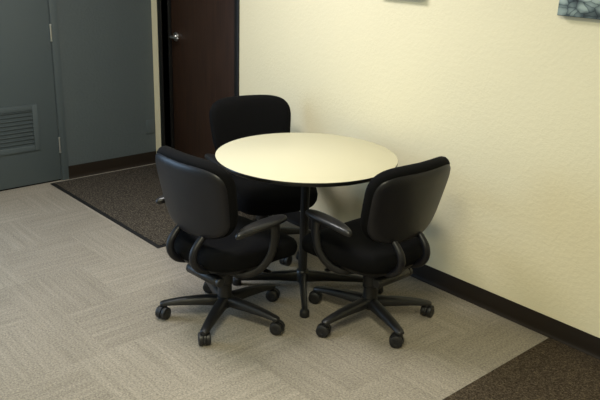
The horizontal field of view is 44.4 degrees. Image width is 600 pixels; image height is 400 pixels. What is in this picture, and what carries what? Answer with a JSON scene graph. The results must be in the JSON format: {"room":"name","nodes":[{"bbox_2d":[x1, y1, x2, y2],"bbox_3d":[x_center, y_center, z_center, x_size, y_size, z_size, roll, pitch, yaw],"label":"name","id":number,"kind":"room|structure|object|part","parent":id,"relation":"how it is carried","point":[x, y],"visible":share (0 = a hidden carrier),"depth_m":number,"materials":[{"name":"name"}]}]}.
{"room":"office","nodes":[
{"label":"office","id":0,"kind":"room"},
{"bbox_2d":[47,0,155,179],"bbox_3d":[-3.529,-1.066,4.096,6.340,2.780,0.140,-15,25,-39],"label":"wall","id":1,"kind":"structure","parent":0,"point":[106,46],"depth_m":5.89,"materials":[{"name":"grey paint"}]},
{"bbox_2d":[0,0,60,190],"bbox_3d":[-2.245,-1.074,5.217,1.001,2.136,0.069,-15,25,-39],"label":"door","id":2,"kind":"structure","parent":1,"relation":"in","point":[30,148],"depth_m":5.50,"materials":[{"name":"grey paint"}]},
{"bbox_2d":[0,104,40,155],"bbox_3d":[-2.220,-0.498,5.427,0.603,0.356,0.013,-15,25,-39],"label":"vent grille","id":3,"kind":"object","parent":2,"relation":"attached to","point":[20,124],"depth_m":5.53,"materials":[{"name":"grey metal"}]},
{"bbox_2d":[48,0,68,179],"bbox_3d":[-2.278,-1.115,5.236,1.110,2.200,0.142,-15,25,-39],"label":"trim","id":4,"kind":"structure","parent":1,"relation":"attached to","point":[51,3],"depth_m":5.64,"materials":[{"name":"grey paint"}]},
{"bbox_2d":[68,151,155,178],"bbox_3d":[-1.547,-0.297,6.139,0.806,0.106,0.012,-15,25,-39],"label":"baseboard","id":5,"kind":"structure","parent":1,"relation":"attached to","point":[108,165],"depth_m":6.12,"materials":[{"name":"black plastic"}]},
{"bbox_2d":[146,119,154,133],"bbox_3d":[-1.276,-0.625,6.271,0.080,0.120,0.010,-15,25,-39],"label":"wall plate","id":6,"kind":"object","parent":1,"relation":"attached to","point":[150,128],"visible":1,"depth_m":6.27,"materials":[{"name":"grey paint"}]},
{"bbox_2d":[0,163,547,399],"bbox_3d":[-1.070,1.319,1.874,6.700,0.100,8.100,-15,25,-39],"label":"floor","id":7,"kind":"structure","parent":0,"point":[81,293],"depth_m":3.67,"materials":[{"name":"beige carpet"}]},
{"bbox_2d":[51,164,272,247],"bbox_3d":[-1.069,-0.007,5.503,0.955,0.008,1.613,-15,25,-39],"label":"floor mat","id":8,"kind":"object","parent":7,"relation":"on","point":[127,198],"visible":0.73,"depth_m":5.46,"materials":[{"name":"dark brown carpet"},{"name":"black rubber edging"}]},
{"bbox_2d":[155,146,296,345],"bbox_3d":[-0.351,0.165,3.694,0.651,0.922,0.697,-17,26,-42],"label":"office chair","id":9,"kind":"object","parent":7,"relation":"on","point":[218,244],"visible":1,"depth_m":3.49,"materials":[{"name":"black plastic"}]},
{"bbox_3d":[-0.563,0.511,3.779,0.308,0.053,0.063,0,19,-6],"label":"leg","id":10,"kind":"part","parent":9,"relation":"part of","materials":[{"name":"black plastic"}]},
{"bbox_3d":[-0.508,-0.030,3.459,0.162,0.410,0.545,-17,26,-42],"label":"backrest","id":11,"kind":"part","parent":9,"relation":"part of","materials":[{"name":"black plastic"}]},
{"bbox_3d":[-0.457,0.456,3.948,0.063,0.053,0.308,-6,21,-22],"label":"leg","id":12,"kind":"part","parent":9,"relation":"part of","materials":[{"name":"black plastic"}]},
{"bbox_3d":[-0.426,0.567,3.634,0.063,0.053,0.308,6,20,11],"label":"leg","id":13,"kind":"part","parent":9,"relation":"part of","materials":[{"name":"black plastic"}]},
{"bbox_3d":[-0.388,0.399,3.561,0.048,0.048,0.024,-17,26,-42],"label":"tension knob","id":14,"kind":"part","parent":9,"relation":"part of","materials":[{"name":"black plastic"}]},
{"bbox_3d":[-0.343,0.222,3.732,0.544,0.133,0.543,-17,26,-42],"label":"seat","id":15,"kind":"part","parent":9,"relation":"part of","materials":[{"name":"black fabric"}]},
{"bbox_3d":[-0.236,0.545,3.713,0.308,0.053,0.063,13,22,28],"label":"leg","id":16,"kind":"part","parent":9,"relation":"part of","materials":[{"name":"black plastic"}]},
{"bbox_3d":[-0.256,0.477,3.907,0.308,0.053,0.063,-15,25,-39],"label":"leg","id":17,"kind":"part","parent":9,"relation":"part of","materials":[{"name":"black plastic"}]},
{"bbox_3d":[-0.233,0.237,3.534,0.267,0.310,0.070,4,19,7],"label":"armrest","id":18,"kind":"part","parent":9,"relation":"part of","materials":[{"name":"black plastic"}]},
{"bbox_3d":[-0.217,0.340,3.686,0.189,0.016,0.039,17,24,36],"label":"lever","id":19,"kind":"part","parent":9,"relation":"part of","materials":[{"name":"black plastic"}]},
{"bbox_2d":[205,95,317,265],"bbox_3d":[-0.226,-0.134,4.555,0.703,0.925,0.699,-7,21,-24],"label":"office chair","id":20,"kind":"object","parent":7,"relation":"on","point":[232,118],"visible":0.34,"depth_m":4.55,"materials":[{"name":"black fabric"}]},
{"bbox_3d":[-0.323,-0.454,4.682,0.545,0.410,0.162,-7,21,-24],"label":"backrest","id":21,"kind":"part","parent":20,"relation":"part of","materials":[{"name":"black fabric"}]},
{"bbox_3d":[-0.211,-0.058,4.546,0.543,0.133,0.544,-7,21,-24],"label":"seat","id":22,"kind":"part","parent":20,"relation":"part of","materials":[{"name":"black fabric"}]},
{"bbox_3d":[-0.071,0.196,4.729,0.308,0.053,0.063,-3,20,-14],"label":"leg","id":23,"kind":"part","parent":20,"relation":"part of","materials":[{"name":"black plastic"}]},
{"bbox_2d":[215,133,397,317],"bbox_3d":[0.024,0.122,4.080,0.979,0.772,0.979,-15,25,-39],"label":"round table","id":24,"kind":"object","parent":7,"relation":"on","point":[305,161],"visible":0.88,"depth_m":3.95,"materials":[{"name":"beige laminate"}]},
{"bbox_3d":[-0.193,0.427,4.179,0.369,0.066,0.042,1,19,-2],"label":"leg","id":25,"kind":"part","parent":24,"relation":"part of","materials":[{"name":"black metal"}]},
{"bbox_3d":[0.020,0.499,3.993,0.042,0.066,0.369,1,19,-2],"label":"leg","id":26,"kind":"part","parent":24,"relation":"part of","materials":[{"name":"black metal"}]},
{"bbox_3d":[0.220,0.435,4.196,0.369,0.066,0.042,1,19,-2],"label":"leg","id":27,"kind":"part","parent":24,"relation":"part of","materials":[{"name":"black metal"}]},
{"bbox_2d":[302,156,450,348],"bbox_3d":[0.362,0.186,3.716,0.692,0.911,0.667,-15,25,-39],"label":"office chair","id":28,"kind":"object","parent":7,"relation":"on","point":[383,246],"visible":1,"depth_m":3.53,"materials":[{"name":"black plastic"}]},
{"bbox_3d":[0.184,0.224,3.611,0.267,0.310,0.070,0,19,-4],"label":"armrest","id":29,"kind":"part","parent":28,"relation":"part of","materials":[{"name":"black plastic"}]},
{"bbox_3d":[0.211,0.490,3.913,0.308,0.053,0.063,13,22,28],"label":"leg","id":30,"kind":"part","parent":28,"relation":"part of","materials":[{"name":"black plastic"}]},
{"bbox_3d":[0.230,0.559,3.719,0.308,0.053,0.063,-15,25,-39],"label":"leg","id":31,"kind":"part","parent":28,"relation":"part of","materials":[{"name":"black plastic"}]},
{"bbox_3d":[0.338,0.232,3.768,0.543,0.133,0.544,-15,25,-39],"label":"seat","id":32,"kind":"part","parent":28,"relation":"part of","materials":[{"name":"black fabric"}]},
{"bbox_3d":[0.432,0.580,3.678,0.063,0.053,0.308,-6,21,-22],"label":"leg","id":33,"kind":"part","parent":28,"relation":"part of","materials":[{"name":"black plastic"}]},
{"bbox_3d":[0.537,0.524,3.847,0.308,0.053,0.063,0,19,-6],"label":"leg","id":34,"kind":"part","parent":28,"relation":"part of","materials":[{"name":"black plastic"}]},
{"bbox_3d":[0.518,0.004,3.483,0.545,0.410,0.162,-15,28,-39],"label":"backrest","id":35,"kind":"part","parent":28,"relation":"part of","materials":[{"name":"black plastic"}]},
{"bbox_2d":[443,338,599,399],"bbox_3d":[1.091,1.349,1.834,2.884,0.004,2.777,-15,25,-39],"label":"mat","id":36,"kind":"object","parent":7,"relation":"on","point":[551,369],"visible":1,"depth_m":3.36,"materials":[{"name":"brown carpet"}]},
{"bbox_2d":[151,0,599,337],"bbox_3d":[1.352,-0.636,3.332,0.140,2.780,7.600,-15,25,-39],"label":"wall","id":37,"kind":"structure","parent":0,"point":[505,91],"depth_m":3.86,"materials":[{"name":"beige paint"}]},
{"bbox_2d":[157,0,239,148],"bbox_3d":[-0.742,-1.199,5.637,0.147,2.190,1.087,-15,25,-39],"label":"trim","id":38,"kind":"structure","parent":37,"relation":"attached to","point":[163,119],"depth_m":6.00,"materials":[{"name":"black paint"}]},
{"bbox_2d":[169,0,233,173],"bbox_3d":[-0.733,-1.180,5.650,0.113,2.127,0.985,-15,25,-39],"label":"door","id":39,"kind":"structure","parent":37,"relation":"in","point":[202,37],"depth_m":5.79,"materials":[{"name":"brown wood"}]},
{"bbox_3d":[-1.001,-1.304,5.897,0.070,0.076,0.149,-15,25,-39],"label":"handle","id":40,"kind":"part","parent":39,"relation":"part of","materials":[{"name":"silver metal"}]},
{"bbox_2d":[276,211,599,359],"bbox_3d":[1.646,0.800,3.305,0.012,0.106,6.405,-15,25,-39],"label":"baseboard","id":41,"kind":"structure","parent":37,"relation":"attached to","point":[582,341],"depth_m":3.90,"materials":[{"name":"black plastic"}]},
{"bbox_2d":[557,0,599,19],"bbox_3d":[1.279,-0.943,3.179,0.040,0.310,0.304,-15,25,-39],"label":"print","id":42,"kind":"object","parent":37,"relation":"attached to","point":[590,9],"visible":1,"depth_m":3.23,"materials":[{"name":"grey"}]}
]}

